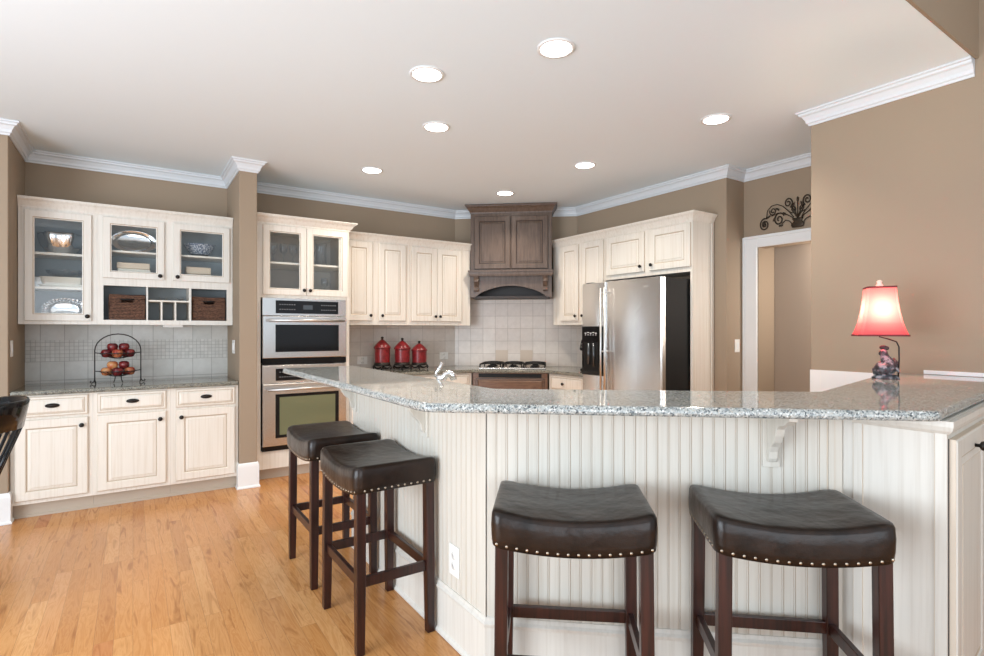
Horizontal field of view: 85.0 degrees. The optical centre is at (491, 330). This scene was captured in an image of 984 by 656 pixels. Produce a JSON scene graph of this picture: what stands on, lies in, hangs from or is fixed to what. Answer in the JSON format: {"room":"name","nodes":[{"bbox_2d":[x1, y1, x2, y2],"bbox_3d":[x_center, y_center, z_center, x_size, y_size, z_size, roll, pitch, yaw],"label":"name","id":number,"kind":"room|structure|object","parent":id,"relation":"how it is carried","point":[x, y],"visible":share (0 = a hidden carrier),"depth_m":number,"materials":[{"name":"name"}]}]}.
{"room":"kitchen","nodes":[
{"label":"kitchen","id":0,"kind":"room"},
{"bbox_2d":[0,134,24,493],"bbox_3d":[-5.094,-0.055,3.192,3.480,2.790,1.030,0,0,-34],"label":"wall","id":1,"kind":"structure","parent":0,"point":[12,164],"depth_m":3.74,"materials":[{"name":"beige paint"}]},
{"bbox_2d":[0,491,13,525],"bbox_3d":[-4.770,1.232,2.818,3.402,0.214,0.092,0,0,-34],"label":"baseboard","id":2,"kind":"structure","parent":1,"relation":"attached to","point":[6,508],"depth_m":3.71,"materials":[{"name":"white paint"}]},
{"bbox_2d":[10,340,12,356],"bbox_3d":[-3.416,0.125,3.821,0.009,0.115,0.070,0,0,-34],"label":"light switch","id":3,"kind":"object","parent":1,"relation":"attached to","point":[11,341],"visible":1,"depth_m":3.80,"materials":[{"name":"white plastic"}]},
{"bbox_2d":[0,471,460,655],"bbox_3d":[0.414,1.390,1.360,10.600,0.100,10.200,0,0,-34],"label":"floor","id":4,"kind":"structure","parent":0,"point":[212,572],"depth_m":2.81,"materials":[{"name":"brown wood"}]},
{"bbox_2d":[0,395,29,474],"bbox_3d":[-2.576,0.841,2.560,0.568,1.003,0.559,0,0,-34],"label":"dining chair","id":5,"kind":"object","parent":4,"relation":"on","point":[13,408],"visible":1,"depth_m":2.63,"materials":[{"name":"black"}]},
{"bbox_2d":[10,393,92,518],"bbox_3d":[-3.354,0.901,4.146,0.466,0.878,0.679,0,0,-34],"label":"base cabinet","id":6,"kind":"object","parent":4,"relation":"on","point":[51,458],"visible":0.92,"depth_m":3.90,"materials":[{"name":"beige paint"}]},
{"bbox_2d":[93,389,170,507],"bbox_3d":[-2.951,0.901,4.415,0.501,0.878,0.679,0,0,-34],"label":"base cabinet","id":7,"kind":"object","parent":4,"relation":"on","point":[132,429],"visible":0.99,"depth_m":4.16,"materials":[{"name":"beige paint"}]},
{"bbox_2d":[9,376,238,395],"bbox_3d":[-2.946,0.443,4.432,1.466,0.035,0.673,0,0,-34],"label":"countertop","id":8,"kind":"structure","parent":7,"relation":"on","point":[186,382],"depth_m":4.27,"materials":[{"name":"grey stone"}]},
{"bbox_2d":[90,333,145,383],"bbox_3d":[-3.063,0.222,4.400,0.258,0.403,0.285,0,0,14],"label":"fruit stand","id":9,"kind":"object","parent":8,"relation":"on","point":[121,375],"visible":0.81,"depth_m":4.36,"materials":[{"name":"grey metal"}]},
{"bbox_2d":[101,367,111,375],"bbox_3d":[-3.122,0.328,4.348,0.077,0.067,0.076,0,0,-28],"label":"apple","id":10,"kind":"object","parent":9,"relation":"in","point":[105,370],"visible":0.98,"depth_m":4.32,"materials":[{"name":"orange food"}]},
{"bbox_2d":[101,349,111,357],"bbox_3d":[-3.125,0.181,4.352,0.077,0.067,0.076,0,0,35],"label":"apple","id":11,"kind":"object","parent":9,"relation":"in","point":[103,350],"visible":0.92,"depth_m":4.33,"materials":[{"name":"red food"}]},
{"bbox_2d":[107,361,117,368],"bbox_3d":[-3.094,0.278,4.379,0.077,0.067,0.076,0,0,0],"label":"apple","id":12,"kind":"object","parent":9,"relation":"in","point":[111,364],"visible":0.9,"depth_m":4.35,"materials":[{"name":"orange food"}]},
{"bbox_2d":[107,343,117,350],"bbox_3d":[-3.094,0.131,4.379,0.077,0.067,0.076,0,0,20],"label":"apple","id":13,"kind":"object","parent":9,"relation":"in","point":[111,346],"visible":0.94,"depth_m":4.35,"materials":[{"name":"red food"}]},
{"bbox_2d":[112,349,122,357],"bbox_3d":[-3.029,0.181,4.343,0.076,0.067,0.077,0,0,4],"label":"apple","id":14,"kind":"object","parent":9,"relation":"in","point":[115,350],"visible":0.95,"depth_m":4.32,"materials":[{"name":"orange food"}]},
{"bbox_2d":[112,367,122,375],"bbox_3d":[-3.029,0.328,4.343,0.076,0.067,0.077,0,0,43],"label":"apple","id":15,"kind":"object","parent":9,"relation":"in","point":[117,368],"visible":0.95,"depth_m":4.32,"materials":[{"name":"red food"}]},
{"bbox_2d":[95,369,139,376],"bbox_3d":[-3.063,0.346,4.400,0.257,0.055,0.257,0,0,17],"label":"basket","id":16,"kind":"object","parent":9,"relation":"on","point":[121,375],"depth_m":4.34,"materials":[{"name":"grey metal"}]},
{"bbox_2d":[95,352,139,358],"bbox_3d":[-3.063,0.200,4.400,0.257,0.055,0.257,0,0,17],"label":"basket","id":17,"kind":"object","parent":9,"relation":"on","point":[95,352],"depth_m":4.34,"materials":[{"name":"grey metal"}]},
{"bbox_2d":[118,361,129,368],"bbox_3d":[-3.032,0.278,4.426,0.077,0.067,0.076,0,0,42],"label":"apple","id":18,"kind":"object","parent":9,"relation":"in","point":[122,364],"visible":0.98,"depth_m":4.40,"materials":[{"name":"red food"}]},
{"bbox_2d":[118,343,129,350],"bbox_3d":[-3.032,0.131,4.426,0.076,0.067,0.077,0,0,36],"label":"apple","id":19,"kind":"object","parent":9,"relation":"in","point":[123,346],"visible":0.94,"depth_m":4.40,"materials":[{"name":"red food"}]},
{"bbox_2d":[124,349,134,356],"bbox_3d":[-2.995,0.181,4.439,0.076,0.067,0.077,0,0,12],"label":"apple","id":20,"kind":"object","parent":9,"relation":"in","point":[130,351],"visible":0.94,"depth_m":4.42,"materials":[{"name":"red food"}]},
{"bbox_2d":[124,367,134,374],"bbox_3d":[-2.995,0.328,4.439,0.077,0.067,0.076,0,0,-3],"label":"apple","id":21,"kind":"object","parent":9,"relation":"in","point":[127,368],"visible":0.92,"depth_m":4.41,"materials":[{"name":"orange food"}]},
{"bbox_2d":[170,385,237,495],"bbox_3d":[-2.537,0.901,4.692,0.493,0.878,0.679,0,0,-34],"label":"base cabinet","id":22,"kind":"object","parent":4,"relation":"on","point":[204,420],"visible":0.98,"depth_m":4.44,"materials":[{"name":"beige paint"}]},
{"bbox_2d":[257,212,357,479],"bbox_3d":[-1.852,0.147,5.217,0.917,2.385,0.602,0,0,-34],"label":"tall cabinet","id":23,"kind":"object","parent":4,"relation":"on","point":[324,274],"visible":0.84,"depth_m":5.02,"materials":[{"name":"beige paint"}]},
{"bbox_2d":[261,363,345,451],"bbox_3d":[-1.830,0.694,5.141,0.759,0.768,0.517,0,0,-34],"label":"wall oven","id":24,"kind":"object","parent":23,"relation":"in","point":[287,400],"visible":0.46,"depth_m":4.91,"materials":[{"name":"silver metal"}]},
{"bbox_2d":[261,297,345,364],"bbox_3d":[-1.830,0.002,5.141,0.759,0.603,0.517,0,0,-34],"label":"microwave","id":25,"kind":"object","parent":23,"relation":"in","point":[293,330],"visible":1,"depth_m":4.97,"materials":[{"name":"silver metal"}]},
{"bbox_2d":[270,261,337,272],"bbox_3d":[-1.900,-0.624,5.230,0.804,0.017,0.487,0,0,-34],"label":"shelf","id":26,"kind":"object","parent":23,"relation":"attached to","point":[278,267],"depth_m":5.28,"materials":[{"name":"beige paint"}]},
{"bbox_2d":[287,421,377,589],"bbox_3d":[-0.919,0.950,3.073,0.386,0.780,0.513,0,0,-34],"label":"bar stool","id":27,"kind":"object","parent":4,"relation":"on","point":[305,442],"visible":0.73,"depth_m":2.96,"materials":[{"name":"brown leather"}]},
{"bbox_2d":[349,402,352,423],"bbox_3d":[-1.242,0.900,5.587,0.633,0.880,0.647,0,0,-34],"label":"base cabinet","id":28,"kind":"object","parent":4,"relation":"on","point":[350,408],"visible":0.02,"depth_m":5.22,"materials":[{"name":"beige paint"}]},
{"bbox_2d":[377,366,582,376],"bbox_3d":[-0.140,0.441,5.892,3.107,0.037,1.272,0,0,-5],"label":"countertop","id":29,"kind":"structure","parent":28,"relation":"on","point":[570,371],"depth_m":5.86,"materials":[{"name":"grey stone"}]},
{"bbox_2d":[372,337,391,369],"bbox_3d":[-1.183,0.239,5.789,0.183,0.358,0.183,0,0,39],"label":"canister","id":30,"kind":"object","parent":29,"relation":"on","point":[382,348],"visible":1,"depth_m":5.72,"materials":[{"name":"red ceramic"}]},
{"bbox_2d":[374,349,389,362],"bbox_3d":[-1.183,0.275,5.789,0.168,0.177,0.168,0,0,39],"label":"jar","id":31,"kind":"object","parent":30,"relation":"on","point":[381,355],"depth_m":5.72,"materials":[{"name":"red ceramic"}]},
{"bbox_2d":[393,338,411,369],"bbox_3d":[-0.983,0.246,5.887,0.183,0.344,0.183,0,0,39],"label":"canister","id":32,"kind":"object","parent":29,"relation":"on","point":[402,349],"visible":1,"depth_m":5.82,"materials":[{"name":"red ceramic"}]},
{"bbox_2d":[395,349,409,361],"bbox_3d":[-0.983,0.281,5.887,0.168,0.170,0.168,0,0,39],"label":"jar","id":33,"kind":"object","parent":32,"relation":"on","point":[401,355],"depth_m":5.82,"materials":[{"name":"red ceramic"}]},
{"bbox_2d":[411,341,428,368],"bbox_3d":[-0.813,0.264,6.001,0.183,0.308,0.183,0,0,39],"label":"canister","id":34,"kind":"object","parent":29,"relation":"on","point":[419,352],"visible":0.95,"depth_m":5.93,"materials":[{"name":"red ceramic"}]},
{"bbox_2d":[479,361,545,368],"bbox_3d":[0.248,0.388,6.166,0.740,0.066,0.465,0,0,7],"label":"gas cooktop","id":35,"kind":"object","parent":29,"relation":"in","point":[535,364],"visible":1,"depth_m":6.00,"materials":[{"name":"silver metal"}]},
{"bbox_2d":[320,439,435,655],"bbox_3d":[-0.540,0.950,2.502,0.386,0.780,0.513,0,0,-34],"label":"bar stool","id":36,"kind":"object","parent":4,"relation":"on","point":[358,469],"visible":1,"depth_m":2.38,"materials":[{"name":"black leather"}]},
{"bbox_2d":[417,373,470,384],"bbox_3d":[-0.679,0.900,5.964,0.718,0.880,0.647,0,0,-34],"label":"base cabinet","id":37,"kind":"object","parent":4,"relation":"on","point":[463,378],"visible":0.04,"depth_m":5.84,"materials":[{"name":"beige paint"}]},
{"bbox_2d":[473,373,547,388],"bbox_3d":[0.223,0.900,6.122,0.822,0.880,0.520,0,0,7],"label":"base cabinet","id":38,"kind":"object","parent":4,"relation":"on","point":[487,380],"visible":0.21,"depth_m":5.87,"materials":[{"name":"brown wood"}]},
{"bbox_2d":[549,374,582,389],"bbox_3d":[1.008,0.900,5.750,0.647,0.880,0.568,0,0,-34],"label":"base cabinet","id":39,"kind":"object","parent":4,"relation":"on","point":[556,381],"visible":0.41,"depth_m":5.59,"materials":[{"name":"beige paint"}]},
{"bbox_2d":[491,480,657,655],"bbox_3d":[0.268,0.950,1.830,0.513,0.780,0.386,0,0,6],"label":"bar stool","id":40,"kind":"object","parent":4,"relation":"on","point":[619,521],"visible":1,"depth_m":1.67,"materials":[{"name":"black leather"}]},
{"bbox_2d":[340,389,841,655],"bbox_3d":[0.043,0.810,2.463,2.616,1.060,0.729,0,0,34],"label":"breakfast bar","id":41,"kind":"object","parent":4,"relation":"on","point":[473,453],"visible":0.45,"depth_m":2.04,"materials":[{"name":"white paint"}]},
{"bbox_2d":[449,543,458,578],"bbox_3d":[-0.162,0.982,2.295,0.009,0.130,0.080,0,0,-34],"label":"electrical outlet","id":42,"kind":"object","parent":41,"relation":"attached to","point":[453,550],"visible":1,"depth_m":2.29,"materials":[{"name":"white plastic"}]},
{"bbox_2d":[283,366,983,421],"bbox_3d":[0.540,0.262,2.594,4.110,0.033,1.801,0,0,11],"label":"countertop","id":43,"kind":"structure","parent":41,"relation":"on","point":[911,397],"depth_m":1.92,"materials":[{"name":"grey stone"}]},
{"bbox_2d":[851,280,910,378],"bbox_3d":[2.002,-0.010,2.775,0.218,0.508,0.218,0,0,25],"label":"table lamp","id":44,"kind":"object","parent":43,"relation":"on","point":[880,313],"visible":1,"depth_m":2.72,"materials":[{"name":"red"}]},
{"bbox_2d":[582,275,689,390],"bbox_3d":[1.405,0.434,5.074,0.724,1.812,0.963,0,0,-34],"label":"refrigerator","id":45,"kind":"object","parent":4,"relation":"on","point":[636,332],"visible":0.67,"depth_m":4.72,"materials":[{"name":"silver metal"}]},
{"bbox_2d":[603,210,717,390],"bbox_3d":[1.579,0.148,5.168,0.349,2.387,1.080,0,0,-34],"label":"upper cabinet","id":46,"kind":"object","parent":4,"relation":"on","point":[678,244],"visible":0.89,"depth_m":4.83,"materials":[{"name":"beige paint"}]},
{"bbox_2d":[689,484,896,655],"bbox_3d":[0.951,0.950,1.769,0.513,0.780,0.386,0,0,8],"label":"bar stool","id":47,"kind":"object","parent":4,"relation":"on","point":[828,530],"visible":1,"depth_m":1.63,"materials":[{"name":"brown leather"}]},
{"bbox_2d":[839,400,983,655],"bbox_3d":[1.927,0.810,2.343,1.651,1.059,0.472,0,0,-40],"label":"end cabinet","id":48,"kind":"object","parent":4,"relation":"on","point":[926,478],"visible":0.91,"depth_m":1.78,"materials":[{"name":"white paint"}]},
{"bbox_3d":[0.860,0.900,3.191,2.423,0.880,2.170,0,0,-34],"label":"cabinet","id":49,"kind":"object","parent":4,"relation":"on","visible":0},
{"bbox_3d":[0.864,0.441,3.204,2.445,0.037,2.194,0,0,-34],"label":"countertop","id":50,"kind":"structure","parent":49,"relation":"on","visible":0},
{"bbox_2d":[434,361,456,380],"bbox_3d":[-0.263,0.296,3.003,0.131,0.250,0.063,0,0,6],"label":"kitchen faucet","id":51,"kind":"object","parent":50,"relation":"on","point":[449,373],"visible":0.61,"depth_m":2.99,"materials":[{"name":"silver metal"}]},
{"bbox_2d":[25,162,454,383],"bbox_3d":[-2.127,-0.055,5.591,4.120,2.790,0.340,0,0,-34],"label":"wall","id":52,"kind":"structure","parent":0,"point":[53,353],"depth_m":4.79,"materials":[{"name":"grey tile"}]},
{"bbox_2d":[17,195,96,324],"bbox_3d":[-3.436,-0.532,4.280,0.478,0.960,0.394,0,0,-34],"label":"upper cabinet","id":53,"kind":"object","parent":52,"relation":"attached to","point":[35,214],"visible":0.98,"depth_m":4.22,"materials":[{"name":"beige paint"}]},
{"bbox_2d":[35,277,41,285],"bbox_3d":[-3.537,-0.381,4.172,0.082,0.075,0.068,0,0,1],"label":"pitcher","id":54,"kind":"object","parent":53,"relation":"on","point":[37,279],"visible":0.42,"depth_m":4.15,"materials":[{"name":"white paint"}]},
{"bbox_2d":[35,251,81,260],"bbox_3d":[-3.454,-0.599,4.307,0.436,0.018,0.300,0,0,-34],"label":"shelf","id":55,"kind":"object","parent":53,"relation":"attached to","point":[39,256],"depth_m":4.26,"materials":[{"name":"beige paint"}]},
{"bbox_2d":[35,286,81,291],"bbox_3d":[-3.454,-0.334,4.307,0.436,0.018,0.300,0,0,-34],"label":"shelf","id":56,"kind":"object","parent":53,"relation":"attached to","point":[37,288],"depth_m":4.22,"materials":[{"name":"beige paint"}]},
{"bbox_2d":[37,231,81,253],"bbox_3d":[-3.452,-0.691,4.308,0.308,0.165,0.276,0,0,-34],"label":"bowl","id":57,"kind":"object","parent":53,"relation":"on","point":[50,241],"visible":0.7,"depth_m":4.22,"materials":[{"name":"white"}]},
{"bbox_2d":[38,284,81,287],"bbox_3d":[-3.429,-0.353,4.300,0.309,0.020,0.206,0,0,-34],"label":"serving tray","id":58,"kind":"object","parent":53,"relation":"on","point":[46,285],"visible":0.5,"depth_m":4.21,"materials":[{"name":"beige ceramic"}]},
{"bbox_2d":[39,276,81,284],"bbox_3d":[-3.429,-0.394,4.300,0.288,0.061,0.196,0,0,-34],"label":"baking dish","id":59,"kind":"object","parent":58,"relation":"on","point":[44,279],"visible":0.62,"depth_m":4.22,"materials":[{"name":"beige ceramic"}]},
{"bbox_2d":[40,298,81,312],"bbox_3d":[-3.445,-0.172,4.333,0.310,0.194,0.056,0,0,-34],"label":"plate","id":60,"kind":"object","parent":53,"relation":"in","point":[59,305],"visible":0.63,"depth_m":4.33,"materials":[{"name":"white metal"}]},
{"bbox_2d":[97,203,232,326],"bbox_3d":[-2.828,-0.522,4.687,0.983,0.980,0.394,0,0,-34],"label":"upper cabinet","id":61,"kind":"object","parent":52,"relation":"attached to","point":[168,290],"visible":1,"depth_m":4.62,"materials":[{"name":"beige paint"}]},
{"bbox_2d":[108,294,145,319],"bbox_3d":[-3.073,-0.196,4.526,0.253,0.211,0.277,0,0,-34],"label":"wicker basket","id":62,"kind":"object","parent":61,"relation":"in","point":[121,307],"visible":0.97,"depth_m":4.42,"materials":[{"name":"brown wicker"}]},
{"bbox_2d":[112,231,155,251],"bbox_3d":[-3.072,-0.765,4.612,0.340,0.194,0.050,0,0,-34],"label":"platter","id":63,"kind":"object","parent":61,"relation":"on","point":[137,241],"visible":0.88,"depth_m":4.62,"materials":[{"name":"white metal"}]},
{"bbox_2d":[118,268,150,271],"bbox_3d":[-3.027,-0.487,4.544,0.230,0.058,0.180,0,0,-34],"label":"baking dish","id":64,"kind":"object","parent":61,"relation":"on","point":[119,269],"visible":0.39,"depth_m":4.47,"materials":[{"name":"beige ceramic"}]},
{"bbox_2d":[117,262,149,269],"bbox_3d":[-3.031,-0.542,4.541,0.230,0.050,0.170,0,0,-34],"label":"baking dish","id":65,"kind":"object","parent":64,"relation":"on","point":[125,265],"visible":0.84,"depth_m":4.47,"materials":[{"name":"beige ceramic"}]},
{"bbox_2d":[103,285,211,289],"bbox_3d":[-2.843,-0.263,4.709,0.941,0.390,0.310,0,0,-34],"label":"shelf","id":66,"kind":"object","parent":61,"relation":"attached to","point":[105,287],"depth_m":4.65,"materials":[{"name":"beige paint"}]},
{"bbox_2d":[112,250,221,262],"bbox_3d":[-2.846,-0.652,4.713,0.941,0.015,0.300,0,0,-34],"label":"shelf","id":67,"kind":"object","parent":61,"relation":"attached to","point":[116,254],"depth_m":4.71,"materials":[{"name":"beige paint"}]},
{"bbox_2d":[162,325,182,326],"bbox_3d":[-2.812,-0.042,4.724,0.150,0.020,0.220,0,0,-34],"label":"light fixture","id":68,"kind":"object","parent":61,"relation":"attached to","point":[162,325],"depth_m":4.63,"materials":[{"name":"white plastic"}]},
{"bbox_2d":[183,243,214,255],"bbox_3d":[-2.642,-0.718,4.850,0.256,0.115,0.256,0,0,-34],"label":"bowl","id":69,"kind":"object","parent":61,"relation":"on","point":[196,249],"visible":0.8,"depth_m":4.77,"materials":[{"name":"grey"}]},
{"bbox_2d":[191,297,224,320],"bbox_3d":[-2.575,-0.196,4.859,0.263,0.211,0.277,0,0,-34],"label":"wicker basket","id":70,"kind":"object","parent":61,"relation":"in","point":[202,308],"visible":0.88,"depth_m":4.76,"materials":[{"name":"brown wicker"}]},
{"bbox_3d":[-2.632,-0.478,4.808,0.200,0.040,0.170,0,0,-34],"label":"baking dish","id":71,"kind":"object","parent":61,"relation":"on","visible":0},
{"bbox_2d":[185,267,210,274],"bbox_3d":[-2.634,-0.531,4.807,0.196,0.064,0.160,0,0,-34],"label":"baking dish","id":72,"kind":"object","parent":71,"relation":"on","point":[188,270],"visible":0.76,"depth_m":4.74,"materials":[{"name":"beige ceramic"}]},
{"bbox_2d":[357,356,366,363],"bbox_3d":[-1.415,0.320,5.857,0.115,0.085,0.009,0,0,-34],"label":"electrical outlet","id":73,"kind":"object","parent":52,"relation":"attached to","point":[362,359],"visible":1,"depth_m":5.86,"materials":[{"name":"white plastic"}]},
{"bbox_2d":[349,231,409,324],"bbox_3d":[-1.280,-0.534,5.718,0.714,0.942,0.387,0,0,-34],"label":"upper cabinet","id":74,"kind":"object","parent":52,"relation":"attached to","point":[378,263],"visible":0.84,"depth_m":5.59,"materials":[{"name":"beige paint"}]},
{"bbox_2d":[407,237,471,325],"bbox_3d":[-0.658,-0.534,6.134,0.782,0.942,0.387,0,0,-34],"label":"upper cabinet","id":75,"kind":"object","parent":52,"relation":"attached to","point":[438,275],"visible":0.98,"depth_m":5.99,"materials":[{"name":"beige paint"}]},
{"bbox_2d":[440,352,447,358],"bbox_3d":[-0.575,0.295,6.418,0.115,0.085,0.009,0,0,-34],"label":"electrical outlet","id":76,"kind":"object","parent":52,"relation":"attached to","point":[443,355],"visible":1,"depth_m":6.42,"materials":[{"name":"white plastic"}]},
{"bbox_2d":[349,325,582,368],"bbox_3d":[-0.100,0.175,6.092,3.161,0.530,0.848,0,0,1],"label":"backsplash","id":77,"kind":"structure","parent":52,"relation":"attached to","point":[363,339],"depth_m":6.16,"materials":[{"name":"beige tile"}]},
{"bbox_2d":[0,56,974,218],"bbox_3d":[-1.819,-1.404,4.334,9.232,0.092,4.016,0,0,-7],"label":"trim","id":78,"kind":"structure","parent":52,"relation":"attached to","point":[962,69],"depth_m":4.62,"materials":[{"name":"white paint"}]},
{"bbox_2d":[227,171,256,463],"bbox_3d":[-2.368,-0.055,5.015,0.140,2.790,1.030,0,0,-34],"label":"wall","id":79,"kind":"structure","parent":0,"point":[242,192],"depth_m":4.59,"materials":[{"name":"beige paint"}]},
{"bbox_2d":[232,340,234,353],"bbox_3d":[-2.310,0.140,4.795,0.009,0.120,0.115,0,0,-34],"label":"light switch","id":80,"kind":"object","parent":79,"relation":"attached to","point":[233,341],"visible":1,"depth_m":4.76,"materials":[{"name":"white plastic"}]},
{"bbox_2d":[235,461,259,489],"bbox_3d":[-2.111,1.232,4.632,0.184,0.214,0.152,0,0,-34],"label":"baseboard","id":81,"kind":"structure","parent":79,"relation":"attached to","point":[247,476],"depth_m":4.57,"materials":[{"name":"white paint"}]},
{"bbox_2d":[0,0,971,209],"bbox_3d":[-1.225,-1.510,3.361,10.100,0.120,5.050,0,0,-34],"label":"ceiling","id":82,"kind":"structure","parent":0,"point":[320,92],"depth_m":3.16,"materials":[{"name":"white paint"}]},
{"bbox_2d":[361,167,382,173],"bbox_3d":[-1.081,-1.446,4.837,0.196,0.008,0.196,0,0,-34],"label":"recessed light","id":83,"kind":"object","parent":82,"relation":"in","point":[371,170],"visible":1,"depth_m":4.83,"materials":[{"name":"white glass"}]},
{"bbox_2d":[409,66,443,82],"bbox_3d":[-0.367,-1.446,3.030,0.196,0.008,0.196,0,0,-34],"label":"recessed light","id":84,"kind":"object","parent":82,"relation":"in","point":[425,74],"visible":1,"depth_m":3.02,"materials":[{"name":"white glass"}]},
{"bbox_2d":[423,121,449,132],"bbox_3d":[-0.395,-1.446,3.811,0.196,0.008,0.196,0,0,-34],"label":"recessed light","id":85,"kind":"object","parent":82,"relation":"in","point":[434,126],"visible":1,"depth_m":3.79,"materials":[{"name":"white glass"}]},
{"bbox_2d":[496,191,513,195],"bbox_3d":[0.137,-1.446,5.643,0.196,0.008,0.196,0,0,-34],"label":"recessed light","id":86,"kind":"object","parent":82,"relation":"in","point":[501,193],"visible":1,"depth_m":5.63,"materials":[{"name":"white"}]},
{"bbox_2d":[537,38,574,58],"bbox_3d":[0.328,-1.446,2.752,0.196,0.008,0.196,0,0,-34],"label":"recessed light","id":87,"kind":"object","parent":82,"relation":"in","point":[553,48],"visible":1,"depth_m":2.74,"materials":[{"name":"white"}]},
{"bbox_2d":[574,162,595,168],"bbox_3d":[0.812,-1.446,4.691,0.196,0.008,0.196,0,0,-34],"label":"recessed light","id":88,"kind":"object","parent":82,"relation":"in","point":[581,165],"visible":1,"depth_m":4.68,"materials":[{"name":"white"}]},
{"bbox_2d":[701,113,731,124],"bbox_3d":[1.532,-1.446,3.673,0.196,0.008,0.196,0,0,-34],"label":"recessed light","id":89,"kind":"object","parent":82,"relation":"in","point":[720,118],"visible":1,"depth_m":3.66,"materials":[{"name":"white"}]},
{"bbox_2d":[455,216,576,388],"bbox_3d":[0.326,-0.055,6.593,1.735,2.790,0.375,0,0,7],"label":"wall","id":90,"kind":"structure","parent":0,"point":[513,326],"depth_m":6.42,"materials":[{"name":"beige tile"}]},
{"bbox_2d":[465,202,556,299],"bbox_3d":[0.227,-0.910,6.245,1.050,1.069,0.368,0,0,7],"label":"range hood","id":91,"kind":"object","parent":90,"relation":"attached to","point":[511,247],"visible":1,"depth_m":6.12,"materials":[{"name":"brown wood"}]},
{"bbox_2d":[468,269,553,276],"bbox_3d":[0.227,-0.658,6.245,0.970,0.067,0.368,0,0,7],"label":"mantel shelf","id":92,"kind":"object","parent":91,"relation":"attached to","point":[473,272],"depth_m":6.08,"materials":[{"name":"brown wood"}]},
{"bbox_2d":[496,350,532,361],"bbox_3d":[0.263,0.301,6.427,0.443,0.144,0.003,0,0,7],"label":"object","id":93,"kind":"structure","parent":90,"relation":"attached to","point":[501,355],"depth_m":6.42,"materials":[{"name":"beige tile"}]},
{"bbox_2d":[577,178,743,390],"bbox_3d":[1.641,-0.055,5.704,0.330,2.790,2.058,0,0,-34],"label":"wall","id":94,"kind":"structure","parent":0,"point":[724,197],"depth_m":4.85,"materials":[{"name":"beige paint"}]},
{"bbox_2d":[552,229,610,324],"bbox_3d":[1.046,-0.556,5.963,0.347,0.977,0.830,0,0,-34],"label":"upper cabinet","id":95,"kind":"object","parent":94,"relation":"attached to","point":[578,260],"visible":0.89,"depth_m":5.91,"materials":[{"name":"beige paint"}]},
{"bbox_2d":[735,339,739,351],"bbox_3d":[2.212,0.133,4.842,0.070,0.115,0.009,0,0,-34],"label":"light switch","id":96,"kind":"object","parent":94,"relation":"attached to","point":[737,341],"visible":1,"depth_m":4.83,"materials":[{"name":"white plastic"}]},
{"bbox_2d":[744,166,810,390],"bbox_3d":[2.689,-0.055,4.559,0.260,2.790,1.010,0,0,-34],"label":"wall","id":97,"kind":"structure","parent":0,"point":[760,194],"depth_m":4.79,"materials":[{"name":"beige paint"}]},
{"bbox_2d":[742,228,810,390],"bbox_3d":[2.572,0.245,4.480,0.032,2.190,1.016,0,0,-34],"label":"door frame","id":98,"kind":"structure","parent":97,"relation":"attached to","point":[750,245],"depth_m":4.82,"materials":[{"name":"white paint"}]},
{"bbox_2d":[760,194,810,229],"bbox_3d":[2.562,-1.000,4.502,0.016,0.261,0.652,0,0,-34],"label":"metal wall art","id":99,"kind":"object","parent":97,"relation":"attached to","point":[797,222],"visible":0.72,"depth_m":4.53,"materials":[{"name":"brown metal"}]},
{"bbox_2d":[774,243,810,391],"bbox_3d":[2.780,0.040,4.626,0.235,2.600,2.200,0,0,-34],"label":"wall","id":100,"kind":"structure","parent":0,"point":[792,263],"depth_m":4.80,"materials":[{"name":"beige paint"}]},
{"bbox_2d":[810,0,983,391],"bbox_3d":[3.534,-0.510,2.475,1.172,3.700,3.386,0,0,-34],"label":"wall","id":101,"kind":"structure","parent":0,"point":[897,187],"depth_m":3.12,"materials":[{"name":"beige paint"}]},
{"bbox_2d":[924,370,983,376],"bbox_3d":[2.887,0.233,2.394,0.012,0.021,1.570,0,0,-34],"label":"trim","id":102,"kind":"structure","parent":101,"relation":"attached to","point":[972,374],"depth_m":2.93,"materials":[{"name":"white paint"}]},
{"bbox_2d":[906,0,978,58],"bbox_3d":[-0.716,-1.905,0.654,7.937,0.910,0.014,0,0,-34],"label":"wall header","id":103,"kind":"structure","parent":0,"point":[958,19],"depth_m":2.68,"materials":[{"name":"beige paint"}]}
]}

